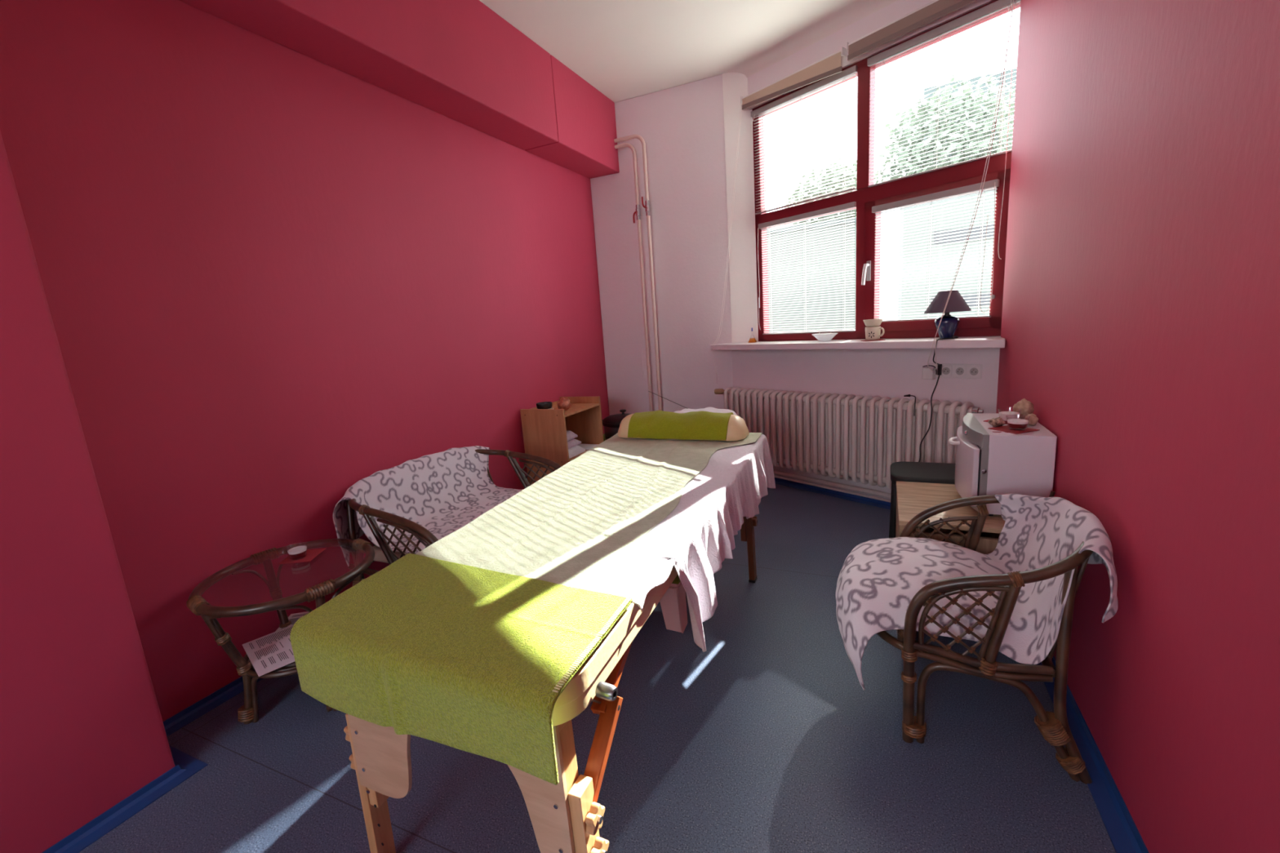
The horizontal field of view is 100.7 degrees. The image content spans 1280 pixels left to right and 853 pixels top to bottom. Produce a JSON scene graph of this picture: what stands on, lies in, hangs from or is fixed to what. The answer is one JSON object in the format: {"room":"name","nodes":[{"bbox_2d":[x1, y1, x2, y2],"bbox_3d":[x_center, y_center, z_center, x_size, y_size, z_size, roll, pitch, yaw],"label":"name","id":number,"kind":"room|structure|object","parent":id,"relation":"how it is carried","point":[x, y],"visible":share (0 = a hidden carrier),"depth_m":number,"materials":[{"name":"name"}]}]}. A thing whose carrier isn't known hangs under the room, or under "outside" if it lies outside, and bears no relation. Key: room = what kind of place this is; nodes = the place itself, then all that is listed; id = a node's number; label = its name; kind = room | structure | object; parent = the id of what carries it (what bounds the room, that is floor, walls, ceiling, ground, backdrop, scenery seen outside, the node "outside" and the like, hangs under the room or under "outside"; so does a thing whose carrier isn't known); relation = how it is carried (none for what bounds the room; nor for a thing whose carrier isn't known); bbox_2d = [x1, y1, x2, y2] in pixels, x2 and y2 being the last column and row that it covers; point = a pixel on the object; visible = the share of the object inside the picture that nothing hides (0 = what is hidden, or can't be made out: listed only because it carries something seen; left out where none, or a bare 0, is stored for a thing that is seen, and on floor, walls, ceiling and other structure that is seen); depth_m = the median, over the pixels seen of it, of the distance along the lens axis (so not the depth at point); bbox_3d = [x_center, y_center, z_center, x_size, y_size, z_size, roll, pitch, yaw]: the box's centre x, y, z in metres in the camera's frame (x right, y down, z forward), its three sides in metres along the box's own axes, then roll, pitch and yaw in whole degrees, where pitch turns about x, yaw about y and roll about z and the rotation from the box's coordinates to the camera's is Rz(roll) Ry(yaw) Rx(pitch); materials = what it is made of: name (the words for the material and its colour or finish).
{"room":"massage room","nodes":[
{"label":"massage room","id":0,"kind":"room"},
{"bbox_2d":[0,130,174,852],"bbox_3d":[-2.489,0.248,-0.214,0.294,2.550,3.880,1,12,25],"label":"wall pier","id":1,"kind":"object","parent":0,"point":[82,731],"visible":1,"depth_m":1.43,"materials":[{"name":"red paint"}]},
{"bbox_2d":[41,764,208,852],"bbox_3d":[-2.232,1.479,-0.023,0.055,0.030,3.935,1,12,25],"label":"baseboard","id":2,"kind":"object","parent":1,"relation":"attached to","point":[77,841],"visible":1,"depth_m":1.55,"materials":[{"name":"blue plastic"}]},
{"bbox_2d":[0,0,609,721],"bbox_3d":[-1.936,-0.401,1.506,0.150,3.090,7.656,1,12,25],"label":"wall","id":3,"kind":"structure","parent":0,"point":[277,278],"depth_m":2.14,"materials":[{"name":"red paint"}]},
{"bbox_2d":[169,746,206,769],"bbox_3d":[-1.571,1.085,1.764,0.349,0.030,0.055,1,12,25],"label":"baseboard","id":4,"kind":"structure","parent":3,"relation":"attached to","point":[185,762],"depth_m":1.74,"materials":[{"name":"blue plastic"}]},
{"bbox_2d":[163,670,263,736],"bbox_3d":[-0.974,0.723,3.414,0.055,0.030,3.626,1,12,25],"label":"baseboard","id":5,"kind":"structure","parent":3,"relation":"attached to","point":[211,701],"depth_m":1.99,"materials":[{"name":"blue plastic"}]},
{"bbox_2d":[178,0,558,150],"bbox_3d":[-2.047,-1.537,0.690,0.288,0.540,6.570,1,12,25],"label":"beam","id":6,"kind":"structure","parent":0,"point":[461,61],"depth_m":2.64,"materials":[{"name":"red paint"}]},
{"bbox_2d":[524,54,619,178],"bbox_3d":[-0.510,-2.294,4.030,0.288,0.540,0.933,1,12,25],"label":"beam","id":7,"kind":"structure","parent":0,"point":[585,117],"depth_m":3.92,"materials":[{"name":"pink paint"}]},
{"bbox_2d":[79,483,1115,852],"bbox_3d":[-0.280,1.153,1.290,3.694,0.100,8.400,1,12,25],"label":"floor","id":8,"kind":"structure","parent":0,"point":[769,738],"depth_m":1.61,"materials":[{"name":"blue carpet"}]},
{"bbox_2d":[186,538,374,724],"bbox_3d":[-1.295,0.772,2.026,0.585,0.511,0.585,1,12,25],"label":"table","id":9,"kind":"object","parent":8,"relation":"on","point":[247,713],"visible":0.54,"depth_m":1.88,"materials":[{"name":"brown wicker"}]},
{"bbox_2d":[242,624,294,676],"bbox_3d":[-1.341,0.827,1.996,0.297,0.002,0.210,7,15,44],"label":"printed sheet","id":10,"kind":"object","parent":9,"relation":"on","point":[270,652],"visible":0.63,"depth_m":1.97,"materials":[{"name":"white paper"}]},
{"bbox_2d":[243,653,297,678],"bbox_3d":[-1.290,0.838,2.037,0.391,0.025,0.391,1,12,25],"label":"shelf","id":11,"kind":"object","parent":9,"relation":"attached to","point":[291,668],"depth_m":1.87,"materials":[{"name":"wicker"}]},
{"bbox_2d":[275,611,309,631],"bbox_3d":[-1.349,0.804,2.135,0.210,0.002,0.250,-6,11,-9],"label":"printed sheet","id":12,"kind":"object","parent":9,"relation":"on","point":[295,617],"visible":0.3,"depth_m":2.21,"materials":[{"name":"white paper"}]},
{"bbox_2d":[277,548,325,564],"bbox_3d":[-1.321,0.508,2.077,0.120,0.002,0.120,-5,11,-3],"label":"paper napkin","id":13,"kind":"object","parent":9,"relation":"on","point":[311,554],"visible":0.71,"depth_m":2.06,"materials":[{"name":"red paper"}]},
{"bbox_2d":[287,546,306,558],"bbox_3d":[-1.335,0.484,2.062,0.086,0.051,0.072,1,12,25],"label":"candle","id":14,"kind":"object","parent":13,"relation":"on","point":[298,552],"visible":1,"depth_m":2.04,"materials":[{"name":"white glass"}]},
{"bbox_2d":[346,448,561,579],"bbox_3d":[-0.863,0.522,2.763,0.713,0.662,1.067,1,12,25],"label":"wicker chair","id":15,"kind":"object","parent":8,"relation":"on","point":[384,553],"visible":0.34,"depth_m":2.31,"materials":[{"name":"wicker"}]},
{"bbox_2d":[373,545,408,563],"bbox_3d":[-0.825,0.506,2.742,0.560,0.060,0.920,1,12,25],"label":"seat cushion","id":16,"kind":"object","parent":15,"relation":"on","point":[380,556],"depth_m":2.41,"materials":[{"name":"beige fabric"}]},
{"bbox_2d":[333,445,522,566],"bbox_3d":[-0.873,0.415,2.726,0.772,0.483,1.076,1,12,25],"label":"throw","id":17,"kind":"object","parent":15,"relation":"on","point":[442,492],"visible":0.63,"depth_m":2.75,"materials":[{"name":"white fabric"}]},
{"bbox_2d":[343,515,757,852],"bbox_3d":[-0.074,0.588,1.996,0.793,0.718,2.025,0,12,21],"label":"massage table","id":18,"kind":"object","parent":8,"relation":"on","point":[566,816],"visible":0.33,"depth_m":1.05,"materials":[{"name":"beige wood"}]},
{"bbox_2d":[289,553,633,785],"bbox_3d":[-0.382,0.465,1.155,0.712,0.168,0.379,1,12,25],"label":"towel","id":19,"kind":"object","parent":18,"relation":"on","point":[473,660],"visible":1,"depth_m":1.03,"materials":[{"name":"green fabric"}]},
{"bbox_2d":[416,432,762,596],"bbox_3d":[-0.076,0.211,2.068,0.854,0.041,1.739,1,12,25],"label":"sheet","id":20,"kind":"object","parent":18,"relation":"on","point":[580,525],"visible":0.91,"depth_m":1.67,"materials":[{"name":"white fabric"}]},
{"bbox_2d":[617,413,749,440],"bbox_3d":[0.207,-0.004,2.693,0.669,0.116,0.197,1,12,25],"label":"bolster cushion","id":21,"kind":"object","parent":20,"relation":"on","point":[737,428],"visible":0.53,"depth_m":2.53,"materials":[{"name":"beige fabric"}]},
{"bbox_2d":[627,410,733,439],"bbox_3d":[0.209,-0.018,2.689,0.528,0.126,0.212,1,12,25],"label":"hand towel","id":22,"kind":"object","parent":21,"relation":"on","point":[656,424],"visible":1,"depth_m":2.61,"materials":[{"name":"green fabric"}]},
{"bbox_2d":[595,680,617,701],"bbox_3d":[-0.061,0.492,0.985,0.034,0.028,0.028,2,13,30],"label":"knob","id":23,"kind":"object","parent":18,"relation":"attached to","point":[605,691],"depth_m":0.98,"materials":[{"name":"silver metal"}]},
{"bbox_2d":[626,434,775,652],"bbox_3d":[0.271,0.359,1.958,0.240,0.315,1.693,0,12,22],"label":"sheet","id":24,"kind":"object","parent":18,"relation":"on","point":[698,535],"visible":0.83,"depth_m":1.66,"materials":[{"name":"white fabric"}]},
{"bbox_2d":[674,407,737,415],"bbox_3d":[0.323,0.004,2.948,0.402,0.182,0.413,1,12,25],"label":"cradle","id":25,"kind":"object","parent":18,"relation":"on","point":[707,409],"visible":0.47,"depth_m":2.98,"materials":[{"name":"white fabric"}]},
{"bbox_2d":[520,396,604,484],"bbox_3d":[-0.544,0.206,3.935,0.352,0.785,0.526,1,12,25],"label":"shelf unit","id":26,"kind":"object","parent":8,"relation":"on","point":[544,430],"visible":0.51,"depth_m":3.71,"materials":[{"name":"brown wood"}]},
{"bbox_2d":[556,396,571,410],"bbox_3d":[-0.540,-0.163,3.775,0.096,0.094,0.100,1,12,25],"label":"crystal","id":27,"kind":"object","parent":26,"relation":"on","point":[563,403],"visible":0.91,"depth_m":3.74},
{"bbox_2d":[568,444,585,458],"bbox_3d":[-0.570,0.171,3.842,0.270,0.058,0.220,1,12,25],"label":"folded towel","id":28,"kind":"object","parent":26,"relation":"on","point":[576,450],"visible":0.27,"depth_m":3.79,"materials":[{"name":"white fabric"}]},
{"bbox_2d":[567,438,581,448],"bbox_3d":[-0.581,0.116,3.840,0.240,0.048,0.200,1,12,25],"label":"folded towel","id":29,"kind":"object","parent":28,"relation":"on","point":[571,443],"visible":0.13,"depth_m":3.80,"materials":[{"name":"white fabric"}]},
{"bbox_2d":[566,430,577,440],"bbox_3d":[-0.596,0.066,3.830,0.220,0.053,0.190,1,12,25],"label":"folded towel","id":30,"kind":"object","parent":29,"relation":"on","point":[571,435],"visible":0.24,"depth_m":3.81,"materials":[{"name":"white fabric"}]},
{"bbox_2d":[577,443,598,449],"bbox_3d":[-0.432,0.166,4.030,0.275,0.031,0.170,1,12,25],"label":"linen cloth","id":31,"kind":"object","parent":26,"relation":"on","point":[587,446],"visible":0.21,"depth_m":4.03,"materials":[{"name":"white fabric"}]},
{"bbox_3d":[-0.669,-0.109,3.722,0.085,0.030,0.110,1,12,25],"label":"tile","id":32,"kind":"structure","parent":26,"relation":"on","visible":0},
{"bbox_2d":[536,401,551,408],"bbox_3d":[-0.672,-0.147,3.727,0.112,0.040,0.112,1,12,25],"label":"bowl","id":33,"kind":"object","parent":32,"relation":"on","point":[544,405],"visible":0.94,"depth_m":3.69,"materials":[{"name":"black ceramic"}]},
{"bbox_2d":[659,581,687,633],"bbox_3d":[0.084,0.738,2.478,0.370,0.210,0.370,1,12,25],"label":"plastic stool","id":34,"kind":"object","parent":8,"relation":"on","point":[673,602],"visible":0.23,"depth_m":2.28,"materials":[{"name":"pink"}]},
{"bbox_2d":[671,575,680,584],"bbox_3d":[0.074,0.600,2.451,0.353,0.066,0.354,1,12,25],"label":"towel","id":35,"kind":"object","parent":34,"relation":"on","point":[677,580],"visible":0.02,"depth_m":2.24,"materials":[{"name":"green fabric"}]},
{"bbox_2d":[888,461,955,537],"bbox_3d":[1.459,0.459,2.655,0.382,0.500,0.305,1,12,25],"label":"stool","id":36,"kind":"object","parent":8,"relation":"on","point":[902,471],"visible":0.46,"depth_m":2.59,"materials":[{"name":"black"}]},
{"bbox_2d":[895,481,1004,554],"bbox_3d":[1.358,0.556,2.231,0.506,0.484,0.543,1,12,25],"label":"base cabinet","id":37,"kind":"object","parent":8,"relation":"on","point":[913,499],"visible":0.2,"depth_m":2.17,"materials":[{"name":"laminate"}]},
{"bbox_2d":[948,413,1057,515],"bbox_3d":[1.445,0.146,2.180,0.311,0.328,0.459,1,12,25],"label":"cabinet","id":38,"kind":"object","parent":37,"relation":"on","point":[988,461],"visible":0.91,"depth_m":1.98,"materials":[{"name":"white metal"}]},
{"bbox_2d":[988,425,1039,434],"bbox_3d":[1.423,0.010,2.022,0.115,0.002,0.115,-7,11,-15],"label":"paper napkin","id":39,"kind":"object","parent":38,"relation":"on","point":[1004,428],"visible":0.79,"depth_m":2.01,"materials":[{"name":"red paper"}]},
{"bbox_2d":[988,417,1005,426],"bbox_3d":[1.404,-0.018,2.093,0.050,0.034,0.053,-6,11,-10],"label":"shell","id":40,"kind":"object","parent":39,"relation":"on","point":[995,422],"visible":1,"depth_m":2.08,"materials":[{"name":"beige"}]},
{"bbox_2d":[1005,416,1029,428],"bbox_3d":[1.433,-0.015,2.012,0.076,0.048,0.076,1,12,25],"label":"glass","id":41,"kind":"object","parent":39,"relation":"on","point":[1012,423],"visible":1,"depth_m":1.99,"materials":[{"name":"red glass"}]},
{"bbox_2d":[1013,398,1034,419],"bbox_3d":[1.576,-0.073,2.179,0.068,0.084,0.078,-4,11,1],"label":"stone","id":42,"kind":"object","parent":38,"relation":"on","point":[1027,406],"visible":0.75,"depth_m":2.16,"materials":[{"name":"stone"}]},
{"bbox_2d":[1024,413,1038,426],"bbox_3d":[1.527,-0.028,2.068,0.043,0.044,0.056,1,12,25],"label":"shell","id":43,"kind":"object","parent":38,"relation":"on","point":[1033,420],"visible":0.82,"depth_m":2.05,"materials":[{"name":"beige stone"}]},
{"bbox_3d":[1.496,-0.023,2.167,0.161,0.002,0.161,1,12,25],"label":"paper napkin","id":44,"kind":"object","parent":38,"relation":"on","visible":0},
{"bbox_2d":[997,408,1022,422],"bbox_3d":[1.494,-0.047,2.145,0.080,0.051,0.080,1,12,25],"label":"glass","id":45,"kind":"object","parent":44,"relation":"on","point":[1011,415],"visible":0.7,"depth_m":2.13,"materials":[{"name":"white glass"}]},
{"bbox_2d":[876,490,1093,784],"bbox_3d":[1.047,0.571,1.738,0.587,0.696,0.603,1,12,25],"label":"wicker armchair","id":46,"kind":"object","parent":8,"relation":"on","point":[1054,726],"visible":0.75,"depth_m":1.47,"materials":[{"name":"wicker"}]},
{"bbox_2d":[835,493,1118,690],"bbox_3d":[1.011,0.485,1.723,0.726,0.566,0.625,1,12,25],"label":"throw","id":47,"kind":"object","parent":46,"relation":"on","point":[877,582],"visible":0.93,"depth_m":1.63,"materials":[{"name":"white fabric"}]},
{"bbox_3d":[-0.097,0.288,4.426,0.600,0.375,0.560,1,12,25],"label":"side table","id":48,"kind":"object","parent":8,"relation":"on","visible":0},
{"bbox_3d":[-0.122,0.105,4.376,0.570,0.005,0.515,1,12,25],"label":"cloth","id":49,"kind":"object","parent":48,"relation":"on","visible":0},
{"bbox_2d":[601,408,631,439],"bbox_3d":[-0.132,-0.019,4.361,0.458,0.245,0.278,1,12,25],"label":"pot","id":50,"kind":"object","parent":49,"relation":"on","point":[611,423],"visible":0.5,"depth_m":4.29,"materials":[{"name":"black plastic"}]},
{"bbox_2d":[590,74,740,415],"bbox_3d":[0.334,-1.151,4.545,1.434,3.090,0.213,1,12,25],"label":"wall","id":51,"kind":"structure","parent":0,"point":[682,126],"depth_m":4.40,"materials":[{"name":"white paint"}]},
{"bbox_2d":[614,142,653,411],"bbox_3d":[-0.033,-0.957,4.565,0.199,2.752,0.074,1,12,25],"label":"pipe","id":52,"kind":"object","parent":51,"relation":"attached to","point":[637,212],"visible":0.98,"depth_m":4.45,"materials":[{"name":"white metal"}]},
{"bbox_2d":[648,391,688,408],"bbox_3d":[0.183,-0.205,3.877,0.004,0.076,1.576,-5,11,-7],"label":"wire","id":53,"kind":"object","parent":52,"relation":"attached to","point":[649,391],"visible":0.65,"depth_m":3.68,"materials":[{"name":"grey"}]},
{"bbox_2d":[613,134,662,410],"bbox_3d":[0.005,-0.980,4.543,0.286,2.800,0.074,1,12,25],"label":"pipe","id":54,"kind":"object","parent":51,"relation":"attached to","point":[640,138],"visible":0.99,"depth_m":4.40,"materials":[{"name":"white metal"}]},
{"bbox_2d":[710,0,1004,499],"bbox_3d":[1.431,-1.048,3.350,0.392,3.190,2.400,-13,14,-38],"label":"wall","id":55,"kind":"structure","parent":51,"relation":"in","point":[891,373],"depth_m":3.62,"materials":[{"name":"white paint"}]},
{"bbox_2d":[748,327,756,342],"bbox_3d":[0.875,-0.713,4.137,0.060,0.115,0.060,1,12,25],"label":"oil bottle","id":56,"kind":"object","parent":55,"relation":"on","point":[751,340],"visible":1,"depth_m":4.13,"materials":[{"name":"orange glass"}]},
{"bbox_2d":[711,46,847,382],"bbox_3d":[1.004,-1.370,3.867,1.012,2.104,0.273,4,14,36],"label":"roller blind","id":57,"kind":"object","parent":55,"relation":"attached to","point":[829,65],"visible":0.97,"depth_m":3.56,"materials":[{"name":"white plastic"}]},
{"bbox_2d":[751,65,857,214],"bbox_3d":[1.108,-1.934,3.682,0.042,0.724,0.826,-13,14,-38],"label":"blind","id":58,"kind":"object","parent":55,"relation":"attached to","point":[853,69],"visible":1,"depth_m":3.64,"materials":[{"name":"grey plastic"}]},
{"bbox_2d":[812,331,837,341],"bbox_3d":[1.274,-0.621,3.657,0.176,0.060,0.176,1,12,25],"label":"glass bowl","id":59,"kind":"object","parent":55,"relation":"on","point":[821,336],"visible":1,"depth_m":3.61,"materials":[{"name":"white"}]},
{"bbox_2d":[774,477,890,509],"bbox_3d":[1.402,0.481,3.794,0.055,0.030,1.912,-13,14,-38],"label":"baseboard","id":60,"kind":"structure","parent":55,"relation":"attached to","point":[881,504],"depth_m":3.81,"materials":[{"name":"blue plastic"}]},
{"bbox_2d":[714,386,983,502],"bbox_3d":[1.300,0.116,3.715,0.148,0.709,1.972,-13,14,-38],"label":"radiator","id":61,"kind":"object","parent":55,"relation":"attached to","point":[824,434],"visible":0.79,"depth_m":3.54,"materials":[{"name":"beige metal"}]},
{"bbox_2d":[903,394,915,416],"bbox_3d":[1.625,-0.131,3.174,0.036,0.116,0.127,-4,11,0],"label":"lead","id":62,"kind":"object","parent":61,"relation":"on","point":[908,395],"visible":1,"depth_m":3.13,"materials":[{"name":"black plastic"}]},
{"bbox_2d":[861,319,885,341],"bbox_3d":[1.469,-0.609,3.346,0.122,0.131,0.122,-3,11,7],"label":"mug","id":63,"kind":"object","parent":55,"relation":"on","point":[864,340],"depth_m":3.31,"materials":[{"name":"beige ceramic"}]},
{"bbox_2d":[862,319,883,327],"bbox_3d":[1.466,-0.651,3.338,0.116,0.045,0.116,1,12,25],"label":"bowl","id":64,"kind":"object","parent":63,"relation":"on","point":[869,322],"depth_m":3.30,"materials":[{"name":"beige ceramic"}]},
{"bbox_2d":[752,0,1020,341],"bbox_3d":[1.446,-1.426,3.418,0.145,1.715,1.773,-13,14,-38],"label":"window","id":65,"kind":"structure","parent":55,"relation":"attached to","point":[865,197],"depth_m":3.34,"materials":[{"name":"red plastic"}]},
{"bbox_2d":[846,0,1013,371],"bbox_3d":[1.545,-1.329,3.025,0.323,1.994,0.919,-13,14,-38],"label":"roller blind","id":66,"kind":"object","parent":55,"relation":"attached to","point":[935,10],"visible":1,"depth_m":2.94,"materials":[{"name":"white plastic"}]},
{"bbox_2d":[871,178,999,322],"bbox_3d":[1.711,-0.997,3.147,0.041,0.720,0.700,-13,14,-38],"label":"blind","id":67,"kind":"object","parent":55,"relation":"attached to","point":[994,183],"visible":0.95,"depth_m":3.10,"materials":[{"name":"grey plastic"}]},
{"bbox_2d":[866,0,1020,259],"bbox_3d":[1.685,-1.571,3.039,0.059,1.281,0.819,-13,14,-38],"label":"blind","id":68,"kind":"object","parent":55,"relation":"attached to","point":[997,6],"visible":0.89,"depth_m":2.95,"materials":[{"name":"grey plastic"}]},
{"bbox_2d":[918,289,972,462],"bbox_3d":[1.732,-0.165,3.073,0.348,1.207,0.238,-11,13,-33],"label":"table lamp","id":69,"kind":"object","parent":55,"relation":"on","point":[948,325],"visible":0.89,"depth_m":2.97,"materials":[{"name":"navy glazed ceramic"},{"name":"dark grey fabric"},{"name":"black plastic"}]},
{"bbox_2d":[937,364,942,375],"bbox_3d":[1.722,-0.327,3.048,0.021,0.065,0.023,-13,14,-38],"label":"plug","id":70,"kind":"object","parent":69,"relation":"attached to","point":[940,366],"depth_m":3.04,"materials":[{"name":"black plastic"}]},
{"bbox_2d":[927,363,982,378],"bbox_3d":[1.812,-0.321,3.071,0.026,0.084,0.292,-13,14,-38],"label":"strip","id":71,"kind":"object","parent":55,"relation":"attached to","point":[948,371],"visible":0.84,"depth_m":3.04,"materials":[{"name":"white plastic"}]},
{"bbox_2d":[921,364,937,379],"bbox_3d":[1.717,-0.323,3.141,0.057,0.087,0.074,-13,14,-38],"label":"plug adapter","id":72,"kind":"object","parent":71,"relation":"attached to","point":[927,374],"visible":0.84,"depth_m":3.13,"materials":[{"name":"white plastic"}]},
{"bbox_2d":[940,365,951,376],"bbox_3d":[1.790,-0.325,3.100,0.004,0.062,0.062,-13,14,-38],"label":"socket","id":73,"kind":"object","parent":71,"relation":"attached to","point":[946,370],"depth_m":3.09,"materials":[{"name":"grey plastic"}]},
{"bbox_2d":[954,365,966,377],"bbox_3d":[1.836,-0.317,3.044,0.004,0.062,0.062,-13,14,-38],"label":"socket","id":74,"kind":"object","parent":71,"relation":"attached to","point":[959,371],"depth_m":3.04,"materials":[{"name":"grey plastic"}]},
{"bbox_2d":[968,365,980,377],"bbox_3d":[1.882,-0.309,2.987,0.004,0.062,0.062,-13,14,-38],"label":"socket","id":75,"kind":"object","parent":71,"relation":"attached to","point":[973,371],"depth_m":2.98,"materials":[{"name":"grey plastic"}]},
{"bbox_2d":[479,0,855,102],"bbox_3d":[-0.619,-1.938,0.425,3.694,0.150,7.831,1,12,25],"label":"ceiling","id":76,"kind":"structure","parent":0,"point":[624,49],"depth_m":3.34,"materials":[{"name":"paint"}]},
{"bbox_2d":[995,0,1279,852],"bbox_3d":[0.627,-0.249,-0.205,0.150,3.090,6.649,1,12,25],"label":"wall","id":77,"kind":"structure","parent":0,"point":[1140,327],"depth_m":1.19,"materials":[{"name":"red paint"}]},
{"bbox_2d":[1036,655,1149,852],"bbox_3d":[0.639,1.247,0.129,0.055,0.030,6.649,1,12,25],"label":"baseboard","id":78,"kind":"structure","parent":77,"relation":"attached to","point":[1124,835],"depth_m":1.41,"materials":[{"name":"blue plastic"}]},
{"label":"outside","id":79,"kind":"structure","parent":0,"visible":0},
{"bbox_2d":[879,317,897,320],"bbox_3d":[19.560,-7.753,42.571,120.000,0.100,85.100,1,12,25],"label":"ground","id":80,"kind":"structure","parent":79,"point":[892,318],"depth_m":74.13,"materials":[{"name":"white"}]},
{"bbox_2d":[757,201,856,334],"bbox_3d":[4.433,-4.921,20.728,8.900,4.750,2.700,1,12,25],"label":"window blind","id":81,"kind":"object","parent":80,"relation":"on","point":[822,328],"visible":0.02,"depth_m":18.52,"materials":[{"name":"white plastic"}]},
{"bbox_2d":[782,158,879,225],"bbox_3d":[8.159,-7.157,22.641,4.222,7.905,4.140,1,12,25],"label":"tree","id":82,"kind":"object","parent":80,"relation":"on","point":[855,162],"visible":0.2,"depth_m":21.40,"materials":[{"name":"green plant"}]},
{"bbox_2d":[877,70,1015,182],"bbox_3d":[8.814,-5.580,14.818,4.084,7.702,4.039,1,12,25],"label":"tree","id":83,"kind":"object","parent":80,"relation":"on","point":[963,75],"visible":0.44,"depth_m":13.73,"materials":[{"name":"green plant"}]},
{"bbox_2d":[897,187,995,319],"bbox_3d":[9.531,-2.782,9.577,8.700,4.100,3.030,1,12,25],"label":"outbuilding","id":84,"kind":"structure","parent":80,"relation":"on","point":[992,191],"depth_m":9.64,"materials":[{"name":"white"}]},
{"bbox_2d":[920,68,1016,166],"bbox_3d":[15.483,-8.240,21.324,7.800,9.500,6.050,1,12,25],"label":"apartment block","id":85,"kind":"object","parent":80,"relation":"on","point":[1007,72],"visible":0.02,"depth_m":18.72,"materials":[{"name":"white"}]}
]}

